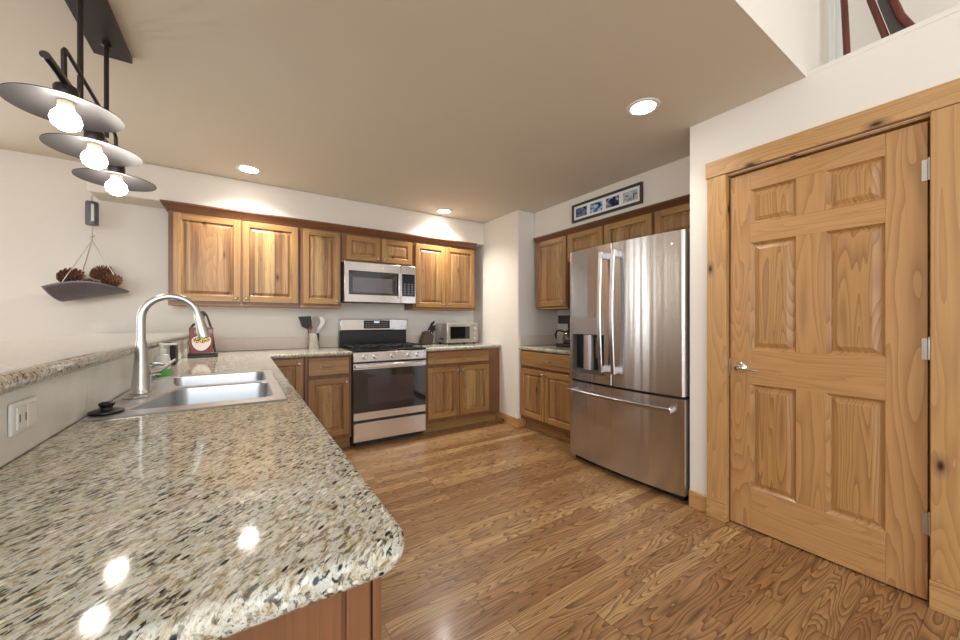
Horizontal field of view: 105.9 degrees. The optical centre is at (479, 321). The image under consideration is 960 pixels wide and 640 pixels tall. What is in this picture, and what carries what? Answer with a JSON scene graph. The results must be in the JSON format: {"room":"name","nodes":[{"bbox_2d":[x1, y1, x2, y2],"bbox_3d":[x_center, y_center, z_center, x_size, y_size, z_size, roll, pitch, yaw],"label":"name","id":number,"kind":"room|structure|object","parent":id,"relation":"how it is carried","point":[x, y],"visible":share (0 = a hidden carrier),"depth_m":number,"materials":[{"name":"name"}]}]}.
{"room":"kitchen","nodes":[
{"label":"kitchen","id":0,"kind":"room"},
{"bbox_2d":[0,355,185,467],"bbox_3d":[-1.647,0.665,1.641,0.162,1.058,3.690,0,0,-33],"label":"wall","id":1,"kind":"structure","parent":0,"point":[185,355],"depth_m":0.89,"materials":[{"name":"paint"}]},
{"bbox_2d":[0,332,188,394],"bbox_3d":[-1.777,0.114,1.506,0.618,0.040,3.767,0,0,-33],"label":"bar","id":2,"kind":"object","parent":1,"relation":"on","point":[24,363],"visible":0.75,"depth_m":1.09,"materials":[{"name":"stone"}]},
{"bbox_2d":[0,338,189,466],"bbox_3d":[-1.573,0.207,1.688,0.012,0.142,3.689,0,0,-33],"label":"backsplash","id":3,"kind":"structure","parent":1,"relation":"attached to","point":[62,401],"depth_m":0.95,"materials":[{"name":"beige paint"}]},
{"bbox_2d":[8,395,36,436],"bbox_3d":[-0.948,0.196,0.755,0.010,0.065,0.106,0,0,-33],"label":"outlet plate","id":4,"kind":"object","parent":3,"relation":"attached to","point":[22,414],"visible":1,"depth_m":0.74,"materials":[{"name":"white plastic"}]},
{"bbox_2d":[0,149,472,351],"bbox_3d":[-3.064,-0.030,2.990,8.550,2.448,0.120,0,0,-33],"label":"wall","id":5,"kind":"structure","parent":0,"point":[44,231],"depth_m":2.88,"materials":[{"name":"paint"}]},
{"bbox_2d":[41,195,129,301],"bbox_3d":[-2.995,-0.558,2.790,0.436,0.828,0.322,0,0,-33],"label":"hanging scale","id":6,"kind":"object","parent":5,"relation":"hanging from","point":[62,291],"visible":1,"depth_m":2.73,"materials":[{"name":"silver metal"}]},
{"bbox_2d":[56,267,85,281],"bbox_3d":[-3.081,-0.338,2.731,0.152,0.132,0.133,0,0,-1],"label":"pine cone","id":7,"kind":"object","parent":6,"relation":"on","point":[75,274],"visible":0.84,"depth_m":2.71,"materials":[{"name":"brown plant"}]},
{"bbox_2d":[81,278,99,282],"bbox_3d":[-2.973,-0.284,2.763,0.108,0.091,0.091,0,0,-39],"label":"pine cone","id":8,"kind":"object","parent":6,"relation":"on","point":[87,279],"visible":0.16,"depth_m":2.76,"materials":[{"name":"brown plant"}]},
{"bbox_2d":[89,265,114,279],"bbox_3d":[-2.992,-0.384,2.872,0.122,0.125,0.135,0,0,23],"label":"pine cone","id":9,"kind":"object","parent":6,"relation":"on","point":[96,273],"visible":0.81,"depth_m":2.84,"materials":[{"name":"brown plant"}]},
{"bbox_2d":[100,273,123,286],"bbox_3d":[-2.860,-0.315,2.815,0.136,0.116,0.117,0,0,-26],"label":"pine cone","id":10,"kind":"object","parent":6,"relation":"on","point":[115,280],"visible":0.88,"depth_m":2.80,"materials":[{"name":"brown plant"}]},
{"bbox_2d":[168,210,299,307],"bbox_3d":[-2.191,-0.521,3.300,0.962,0.780,0.316,0,0,-33],"label":"upper cabinet","id":11,"kind":"object","parent":5,"relation":"attached to","point":[214,261],"visible":0.97,"depth_m":3.17,"materials":[{"name":"brown wood"}]},
{"bbox_2d":[160,199,476,248],"bbox_3d":[-1.375,-0.935,3.832,3.001,0.068,0.306,0,0,-33],"label":"trim","id":12,"kind":"structure","parent":11,"relation":"attached to","point":[168,205],"depth_m":3.46,"materials":[{"name":"brown wood"}]},
{"bbox_2d":[213,336,336,351],"bbox_3d":[-2.055,0.222,3.568,1.238,0.115,0.015,0,0,-33],"label":"backsplash","id":13,"kind":"structure","parent":5,"relation":"attached to","point":[238,344],"depth_m":3.54,"materials":[{"name":"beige stone"}]},
{"bbox_2d":[299,227,340,308],"bbox_3d":[-1.628,-0.521,3.669,0.379,0.780,0.316,0,0,-33],"label":"upper cabinet","id":14,"kind":"object","parent":5,"relation":"attached to","point":[319,250],"visible":0.98,"depth_m":3.56,"materials":[{"name":"brown wood"}]},
{"bbox_2d":[341,232,412,266],"bbox_3d":[-1.144,-0.757,3.986,0.775,0.308,0.316,0,0,-33],"label":"upper cabinet","id":15,"kind":"object","parent":5,"relation":"attached to","point":[354,247],"visible":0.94,"depth_m":3.86,"materials":[{"name":"brown wood"}]},
{"bbox_2d":[341,261,415,303],"bbox_3d":[-1.119,-0.394,3.949,0.760,0.412,0.402,0,0,-33],"label":"microwave","id":16,"kind":"object","parent":15,"relation":"attached to","point":[361,282],"visible":0.98,"depth_m":3.79,"materials":[{"name":"metal"}]},
{"bbox_2d":[406,334,438,342],"bbox_3d":[-0.498,0.222,4.588,0.965,0.115,0.015,0,0,-33],"label":"backsplash","id":17,"kind":"structure","parent":5,"relation":"attached to","point":[409,338],"depth_m":4.39,"materials":[{"name":"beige stone"}]},
{"bbox_2d":[404,242,474,310],"bbox_3d":[-0.470,-0.521,4.428,0.833,0.780,0.316,0,0,-33],"label":"upper cabinet","id":18,"kind":"object","parent":5,"relation":"attached to","point":[445,275],"visible":0.98,"depth_m":4.30,"materials":[{"name":"brown wood"}]},
{"bbox_2d":[87,163,483,246],"bbox_3d":[-1.508,-1.113,3.779,3.560,0.283,0.265,0,0,-33],"label":"wall","id":19,"kind":"structure","parent":0,"point":[172,184],"depth_m":3.38,"materials":[{"name":"paint"}]},
{"bbox_2d":[0,0,804,223],"bbox_3d":[-1.996,-1.329,1.541,8.350,0.150,3.474,0,0,-33],"label":"ceiling","id":20,"kind":"structure","parent":0,"point":[482,111],"depth_m":1.92,"materials":[{"name":"paint"}]},
{"bbox_2d":[0,0,156,195],"bbox_3d":[-1.492,-0.928,1.356,0.288,0.650,1.204,0,0,-33],"label":"pendant lamp","id":21,"kind":"object","parent":20,"relation":"hanging from","point":[63,104],"visible":1,"depth_m":1.42,"materials":[{"name":"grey metal"}]},
{"bbox_2d":[52,81,79,102],"bbox_3d":[-1.417,-0.778,1.242,0.062,0.054,0.062,0,0,-33],"label":"socket","id":22,"kind":"object","parent":21,"relation":"attached to","point":[65,86],"depth_m":1.22,"materials":[{"name":"brown metal"}]},
{"bbox_2d":[83,130,104,143],"bbox_3d":[-1.573,-0.760,1.480,0.062,0.077,0.062,0,0,-33],"label":"socket","id":23,"kind":"object","parent":21,"relation":"attached to","point":[91,134],"depth_m":1.46,"materials":[{"name":"brown metal"}]},
{"bbox_2d":[107,165,125,173],"bbox_3d":[-1.743,-0.750,1.739,0.062,0.097,0.062,0,0,-33],"label":"socket","id":24,"kind":"object","parent":21,"relation":"attached to","point":[120,169],"depth_m":1.72,"materials":[{"name":"brown metal"}]},
{"bbox_2d":[236,164,261,173],"bbox_3d":[-1.905,-1.247,2.989,0.184,0.012,0.184,0,0,-33],"label":"recessed light","id":25,"kind":"object","parent":20,"relation":"in","point":[245,168],"visible":1,"depth_m":2.97,"materials":[{"name":"white paint"}]},
{"bbox_2d":[436,209,451,213],"bbox_3d":[-0.410,-1.247,4.130,0.184,0.012,0.184,0,0,-33],"label":"recessed light","id":26,"kind":"object","parent":20,"relation":"in","point":[442,211],"visible":1,"depth_m":4.11,"materials":[{"name":"white paint"}]},
{"bbox_2d":[626,97,660,115],"bbox_3d":[0.955,-1.247,2.123,0.184,0.012,0.184,0,0,-33],"label":"recessed light","id":27,"kind":"object","parent":20,"relation":"in","point":[644,106],"visible":1,"depth_m":2.11,"materials":[{"name":"white paint"}]},
{"bbox_2d":[473,210,557,417],"bbox_3d":[0.486,-0.030,4.673,0.765,2.448,0.955,0,0,-33],"label":"wall pillar","id":28,"kind":"structure","parent":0,"point":[505,311],"depth_m":4.23,"materials":[{"name":"paint"}]},
{"bbox_2d":[496,412,518,427],"bbox_3d":[0.317,1.141,4.218,0.017,0.105,0.410,0,0,-33],"label":"baseboard","id":29,"kind":"structure","parent":28,"relation":"attached to","point":[513,421],"depth_m":4.20,"materials":[{"name":"brown wood"}]},
{"bbox_2d":[518,418,525,427],"bbox_3d":[0.489,1.141,4.095,0.134,0.105,0.015,0,0,-33],"label":"baseboard","id":30,"kind":"structure","parent":28,"relation":"attached to","point":[522,422],"depth_m":4.08,"materials":[{"name":"brown wood"}]},
{"bbox_2d":[558,310,569,334],"bbox_3d":[1.558,-0.030,3.570,0.120,2.448,2.065,0,0,-33],"label":"wall","id":31,"kind":"structure","parent":0,"point":[564,327],"depth_m":4.33,"materials":[{"name":"paint"}]},
{"bbox_2d":[519,335,557,345],"bbox_3d":[0.696,0.222,4.228,0.598,0.115,0.015,0,0,-33],"label":"backsplash","id":32,"kind":"structure","parent":31,"relation":"attached to","point":[527,340],"depth_m":4.20,"materials":[{"name":"beige stone"}]},
{"bbox_2d":[536,236,569,309],"bbox_3d":[0.920,-0.511,4.025,0.445,0.760,0.475,0,0,-33],"label":"upper cabinet","id":33,"kind":"object","parent":31,"relation":"attached to","point":[552,264],"visible":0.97,"depth_m":3.89,"materials":[{"name":"brown wood"}]},
{"bbox_2d":[558,335,562,342],"bbox_3d":[1.194,0.222,3.999,0.015,0.115,0.912,0,0,-33],"label":"backsplash","id":34,"kind":"structure","parent":31,"relation":"attached to","point":[560,337],"depth_m":4.34,"materials":[{"name":"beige stone"}]},
{"bbox_2d":[568,213,654,261],"bbox_3d":[1.307,-0.749,3.434,0.445,0.285,0.933,0,0,-33],"label":"upper cabinet","id":35,"kind":"object","parent":31,"relation":"attached to","point":[643,225],"visible":0.34,"depth_m":3.25,"materials":[{"name":"brown wood"}]},
{"bbox_2d":[533,194,689,242],"bbox_3d":[1.139,-0.903,3.333,0.046,0.068,1.883,0,0,-33],"label":"trim","id":36,"kind":"structure","parent":35,"relation":"attached to","point":[653,208],"depth_m":3.18,"materials":[{"name":"brown wood"}]},
{"bbox_2d":[655,203,689,233],"bbox_3d":[1.692,-0.749,2.848,0.445,0.285,0.466,0,0,-33],"label":"upper cabinet","id":37,"kind":"object","parent":31,"relation":"attached to","point":[677,217],"visible":0.18,"depth_m":2.80,"materials":[{"name":"brown wood"}]},
{"bbox_2d":[535,156,689,237],"bbox_3d":[1.319,-1.093,3.484,0.375,0.323,1.946,0,0,-33],"label":"wall","id":38,"kind":"structure","parent":0,"point":[671,180],"depth_m":3.08,"materials":[{"name":"paint"}]},
{"bbox_2d":[572,181,642,223],"bbox_3d":[1.154,-1.084,3.371,0.021,0.180,0.775,0,0,-33],"label":"picture frame","id":39,"kind":"object","parent":38,"relation":"attached to","point":[632,195],"visible":1,"depth_m":3.32,"materials":[{"name":"black wood"}]},
{"bbox_2d":[576,206,586,217],"bbox_3d":[1.005,-1.084,3.599,0.001,0.088,0.138,0,0,-33],"label":"photograph","id":40,"kind":"object","parent":39,"relation":"attached to","point":[581,211],"depth_m":3.60},
{"bbox_2d":[590,201,601,212],"bbox_3d":[1.104,-1.084,3.448,0.001,0.088,0.138,0,0,-33],"label":"photograph","id":41,"kind":"object","parent":39,"relation":"attached to","point":[595,206],"depth_m":3.45,"materials":[{"name":"blue paper"}]},
{"bbox_2d":[606,195,618,208],"bbox_3d":[1.204,-1.084,3.297,0.001,0.088,0.138,0,0,-33],"label":"photograph","id":42,"kind":"object","parent":39,"relation":"attached to","point":[612,201],"depth_m":3.29},
{"bbox_2d":[623,189,636,202],"bbox_3d":[1.303,-1.084,3.145,0.001,0.088,0.138,0,0,-33],"label":"photograph","id":43,"kind":"object","parent":39,"relation":"attached to","point":[629,195],"depth_m":3.15},
{"bbox_2d":[340,420,959,639],"bbox_3d":[-0.780,1.244,-0.451,8.600,0.100,8.500,0,0,-33],"label":"floor","id":44,"kind":"structure","parent":0,"point":[510,534],"depth_m":1.77,"materials":[{"name":"brown wood"}]},
{"bbox_2d":[272,358,303,400],"bbox_3d":[-1.823,0.757,3.340,0.301,0.874,0.650,0,0,-33],"label":"base cabinet","id":45,"kind":"object","parent":44,"relation":"on","point":[292,369],"visible":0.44,"depth_m":3.13,"materials":[{"name":"brown wood"}]},
{"bbox_2d":[221,577,380,639],"bbox_3d":[-1.174,0.757,1.617,0.574,0.874,3.028,0,0,-33],"label":"base cabinet","id":46,"kind":"object","parent":44,"relation":"on","point":[354,613],"visible":0.06,"depth_m":0.46,"materials":[{"name":"brown wood"}]},
{"bbox_2d":[0,347,404,639],"bbox_3d":[-1.055,0.300,2.031,1.255,0.040,3.682,0,0,-33],"label":"countertop","id":47,"kind":"structure","parent":46,"relation":"on","point":[219,523],"depth_m":0.50,"materials":[{"name":"stone"}]},
{"bbox_2d":[153,343,176,376],"bbox_3d":[-1.605,0.195,1.847,0.091,0.168,0.068,0,0,-33],"label":"soap bottle","id":48,"kind":"object","parent":47,"relation":"on","point":[162,357],"visible":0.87,"depth_m":1.83,"materials":[{"name":"white plastic"}]},
{"bbox_2d":[122,293,209,398],"bbox_3d":[-1.215,0.083,1.427,0.245,0.384,0.250,0,0,-33],"label":"faucet","id":49,"kind":"object","parent":47,"relation":"on","point":[141,387],"visible":1,"depth_m":1.38,"materials":[{"name":"silver metal"}]},
{"bbox_2d":[170,344,177,364],"bbox_3d":[-1.987,0.216,2.357,0.026,0.125,0.120,0,0,-33],"label":"box","id":50,"kind":"object","parent":47,"relation":"on","point":[173,348],"visible":0.72,"depth_m":2.31,"materials":[{"name":"plastic"}]},
{"bbox_2d":[80,370,287,421],"bbox_3d":[-1.147,0.370,1.530,0.519,0.190,0.927,0,0,-33],"label":"sink","id":51,"kind":"object","parent":47,"relation":"in","point":[179,393],"visible":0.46,"depth_m":1.52,"materials":[{"name":"metal"}]},
{"bbox_2d":[87,401,124,415],"bbox_3d":[-1.117,0.258,1.085,0.080,0.033,0.080,0,0,-33],"label":"stopper","id":52,"kind":"object","parent":51,"relation":"on","point":[106,408],"visible":1,"depth_m":1.07,"materials":[{"name":"black plastic"}]},
{"bbox_2d":[149,362,165,382],"bbox_3d":[-1.456,0.230,1.629,0.084,0.090,0.044,0,0,-33],"label":"soap dispenser","id":53,"kind":"object","parent":51,"relation":"on","point":[151,365],"visible":0.48,"depth_m":1.62,"materials":[{"name":"silver metal"}]},
{"bbox_2d":[187,310,217,357],"bbox_3d":[-2.178,0.095,2.860,0.187,0.368,0.233,0,0,-33],"label":"cookbook stand","id":54,"kind":"object","parent":47,"relation":"on","point":[211,354],"visible":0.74,"depth_m":2.80,"materials":[{"name":"brown wood"}]},
{"bbox_2d":[189,327,212,352],"bbox_3d":[-2.158,0.155,2.810,0.144,0.209,0.081,0,0,-33],"label":"cookbook","id":55,"kind":"object","parent":54,"relation":"on","point":[205,345],"visible":0.76,"depth_m":2.79,"materials":[{"name":"red paper"}]},
{"bbox_2d":[193,337,209,342],"bbox_3d":[-2.153,0.146,2.803,0.107,0.049,0.016,0,0,-33],"label":"food picture","id":56,"kind":"object","parent":55,"relation":"attached to","point":[195,339],"depth_m":2.80},
{"bbox_2d":[192,336,210,350],"bbox_3d":[-2.149,0.170,2.797,0.120,0.114,0.036,0,0,-33],"label":"picture","id":57,"kind":"object","parent":55,"relation":"attached to","point":[204,344],"depth_m":2.79},
{"bbox_2d":[307,333,319,348],"bbox_3d":[-1.682,0.200,3.662,0.116,0.158,0.116,0,0,-33],"label":"utensil crock","id":58,"kind":"object","parent":47,"relation":"on","point":[313,339],"visible":0.98,"depth_m":3.62,"materials":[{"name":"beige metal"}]},
{"bbox_2d":[298,316,311,332],"bbox_3d":[-1.728,0.108,3.603,0.143,0.316,0.021,0,0,-41],"label":"spatula","id":59,"kind":"object","parent":58,"relation":"in","point":[305,321],"visible":0.93,"depth_m":3.60,"materials":[{"name":"black plastic"}]},
{"bbox_2d":[311,316,319,332],"bbox_3d":[-1.650,0.107,3.643,0.084,0.314,0.018,0,0,-33],"label":"spoon","id":60,"kind":"object","parent":58,"relation":"in","point":[315,320],"visible":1,"depth_m":3.63,"materials":[{"name":"grey plastic"}]},
{"bbox_2d":[317,317,324,332],"bbox_3d":[-1.642,0.110,3.708,0.103,0.311,0.012,0,0,-38],"label":"ladle","id":61,"kind":"object","parent":58,"relation":"in","point":[322,321],"visible":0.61,"depth_m":3.72,"materials":[{"name":"metal"}]},
{"bbox_2d":[304,355,350,447],"bbox_3d":[-1.528,0.757,3.532,0.400,0.874,0.652,0,0,-33],"label":"base cabinet","id":62,"kind":"object","parent":44,"relation":"on","point":[327,380],"visible":0.73,"depth_m":3.30,"materials":[{"name":"brown wood"}]},
{"bbox_2d":[338,319,425,445],"bbox_3d":[-1.032,0.585,3.829,0.746,1.218,0.662,0,0,-33],"label":"gas range","id":63,"kind":"object","parent":44,"relation":"on","point":[388,372],"visible":0.99,"depth_m":3.62,"materials":[{"name":"metal"}]},
{"bbox_2d":[340,346,425,351],"bbox_3d":[-1.024,0.282,3.817,0.742,0.013,0.552,0,0,-33],"label":"cooktop","id":64,"kind":"object","parent":63,"relation":"in","point":[379,348],"depth_m":3.65,"materials":[{"name":"black metal"}]},
{"bbox_2d":[421,348,498,432],"bbox_3d":[-0.323,0.757,4.321,0.971,0.874,0.652,0,0,-33],"label":"base cabinet","id":65,"kind":"object","parent":44,"relation":"on","point":[462,386],"visible":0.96,"depth_m":4.06,"materials":[{"name":"brown wood"}]},
{"bbox_2d":[419,342,500,351],"bbox_3d":[-0.327,0.300,4.327,0.971,0.040,0.638,0,0,-33],"label":"countertop","id":66,"kind":"structure","parent":65,"relation":"on","point":[436,346],"depth_m":4.16,"materials":[{"name":"stone"}]},
{"bbox_2d":[418,331,433,344],"bbox_3d":[-0.644,0.197,4.318,0.163,0.164,0.100,0,0,-33],"label":"knife block","id":67,"kind":"object","parent":66,"relation":"on","point":[426,338],"visible":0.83,"depth_m":4.28,"materials":[{"name":"brown wood"}]},
{"bbox_2d":[436,323,477,344],"bbox_3d":[-0.276,0.150,4.468,0.429,0.257,0.342,0,0,-33],"label":"toaster oven","id":68,"kind":"object","parent":66,"relation":"on","point":[448,333],"visible":1,"depth_m":4.34,"materials":[{"name":"silver metal"}]},
{"bbox_2d":[520,350,571,442],"bbox_3d":[0.933,0.757,3.838,0.630,0.874,0.928,0,0,-33],"label":"base cabinet","id":69,"kind":"object","parent":44,"relation":"on","point":[545,378],"visible":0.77,"depth_m":3.73,"materials":[{"name":"brown wood"}]},
{"bbox_2d":[519,344,569,354],"bbox_3d":[0.942,0.300,3.843,0.608,0.040,0.927,0,0,-33],"label":"countertop","id":70,"kind":"structure","parent":69,"relation":"on","point":[540,348],"depth_m":3.79,"materials":[{"name":"stone"}]},
{"bbox_2d":[556,315,569,347],"bbox_3d":[1.000,0.109,3.930,0.260,0.340,0.280,0,0,-33],"label":"coffee maker","id":71,"kind":"object","parent":70,"relation":"on","point":[562,319],"visible":0.24,"depth_m":3.89,"materials":[{"name":"black plastic"}]},
{"bbox_2d":[555,329,569,343],"bbox_3d":[0.931,0.166,3.953,0.148,0.156,0.260,0,0,-33],"label":"coffee carafe","id":72,"kind":"object","parent":71,"relation":"on","point":[566,337],"visible":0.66,"depth_m":3.87,"materials":[{"name":"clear glass"}]},
{"bbox_2d":[567,228,689,500],"bbox_3d":[1.330,0.292,2.941,0.892,1.803,0.987,0,0,-33],"label":"refrigerator","id":73,"kind":"object","parent":44,"relation":"on","point":[629,390],"visible":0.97,"depth_m":2.62,"materials":[{"name":"silver metal"}]},
{"bbox_2d":[733,0,828,76],"bbox_3d":[-1.243,-2.180,-0.047,7.870,1.852,0.006,0,0,-33],"label":"wall","id":74,"kind":"structure","parent":0,"point":[799,29],"depth_m":1.78,"materials":[{"name":"paint"}]},
{"bbox_2d":[829,0,842,61],"bbox_3d":[2.034,-2.193,2.064,0.075,1.826,0.054,0,0,-33],"label":"trim ledge","id":75,"kind":"object","parent":74,"relation":"attached to","point":[835,25],"depth_m":2.06,"materials":[{"name":"white paint"}]},
{"bbox_2d":[690,11,959,495],"bbox_3d":[2.898,-0.030,0.117,0.130,2.448,5.419,0,0,-33],"label":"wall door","id":76,"kind":"structure","parent":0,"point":[927,56],"depth_m":1.93,"materials":[{"name":"paint"}]},
{"bbox_2d":[689,490,706,512],"bbox_3d":[1.383,1.141,2.295,0.017,0.105,0.114,0,0,-33],"label":"baseboard","id":77,"kind":"structure","parent":76,"relation":"attached to","point":[697,500],"depth_m":2.29,"materials":[{"name":"brown wood"}]},
{"bbox_2d":[729,121,929,599],"bbox_3d":[1.687,0.168,1.840,0.098,2.036,0.763,0,0,-33],"label":"door","id":78,"kind":"structure","parent":76,"relation":"in","point":[829,359],"depth_m":1.77,"materials":[{"name":"brown wood"}]},
{"bbox_2d":[706,78,959,620],"bbox_3d":[1.738,0.112,1.853,0.158,2.165,1.025,0,0,-33],"label":"door frame","id":79,"kind":"structure","parent":76,"relation":"attached to","point":[944,122],"depth_m":1.51,"materials":[{"name":"brown wood"}]},
{"bbox_2d":[806,4,959,76],"bbox_3d":[3.189,-1.267,-0.039,0.447,0.024,4.839,0,0,-33],"label":"wall ledge","id":80,"kind":"object","parent":76,"relation":"on","point":[950,11],"visible":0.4,"depth_m":1.63,"materials":[{"name":"paint"}]},
{"bbox_2d":[840,0,850,55],"bbox_3d":[1.886,-1.693,1.883,0.030,0.828,0.071,0,0,-5],"label":"wooden pole","id":81,"kind":"object","parent":80,"relation":"on","point":[844,3],"visible":0.65,"depth_m":1.86,"materials":[{"name":"red wood"}]},
{"bbox_2d":[866,0,915,38],"bbox_3d":[1.977,-1.640,1.754,0.051,0.735,0.260,0,0,-26],"label":"sled","id":82,"kind":"object","parent":80,"relation":"on","point":[895,17],"visible":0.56,"depth_m":1.75,"materials":[{"name":"red wood"}]},
{"bbox_2d":[848,0,959,51],"bbox_3d":[3.388,-2.191,0.187,0.128,1.831,5.000,0,0,-33],"label":"wall","id":83,"kind":"structure","parent":0,"point":[863,29],"depth_m":1.98,"materials":[{"name":"paint"}]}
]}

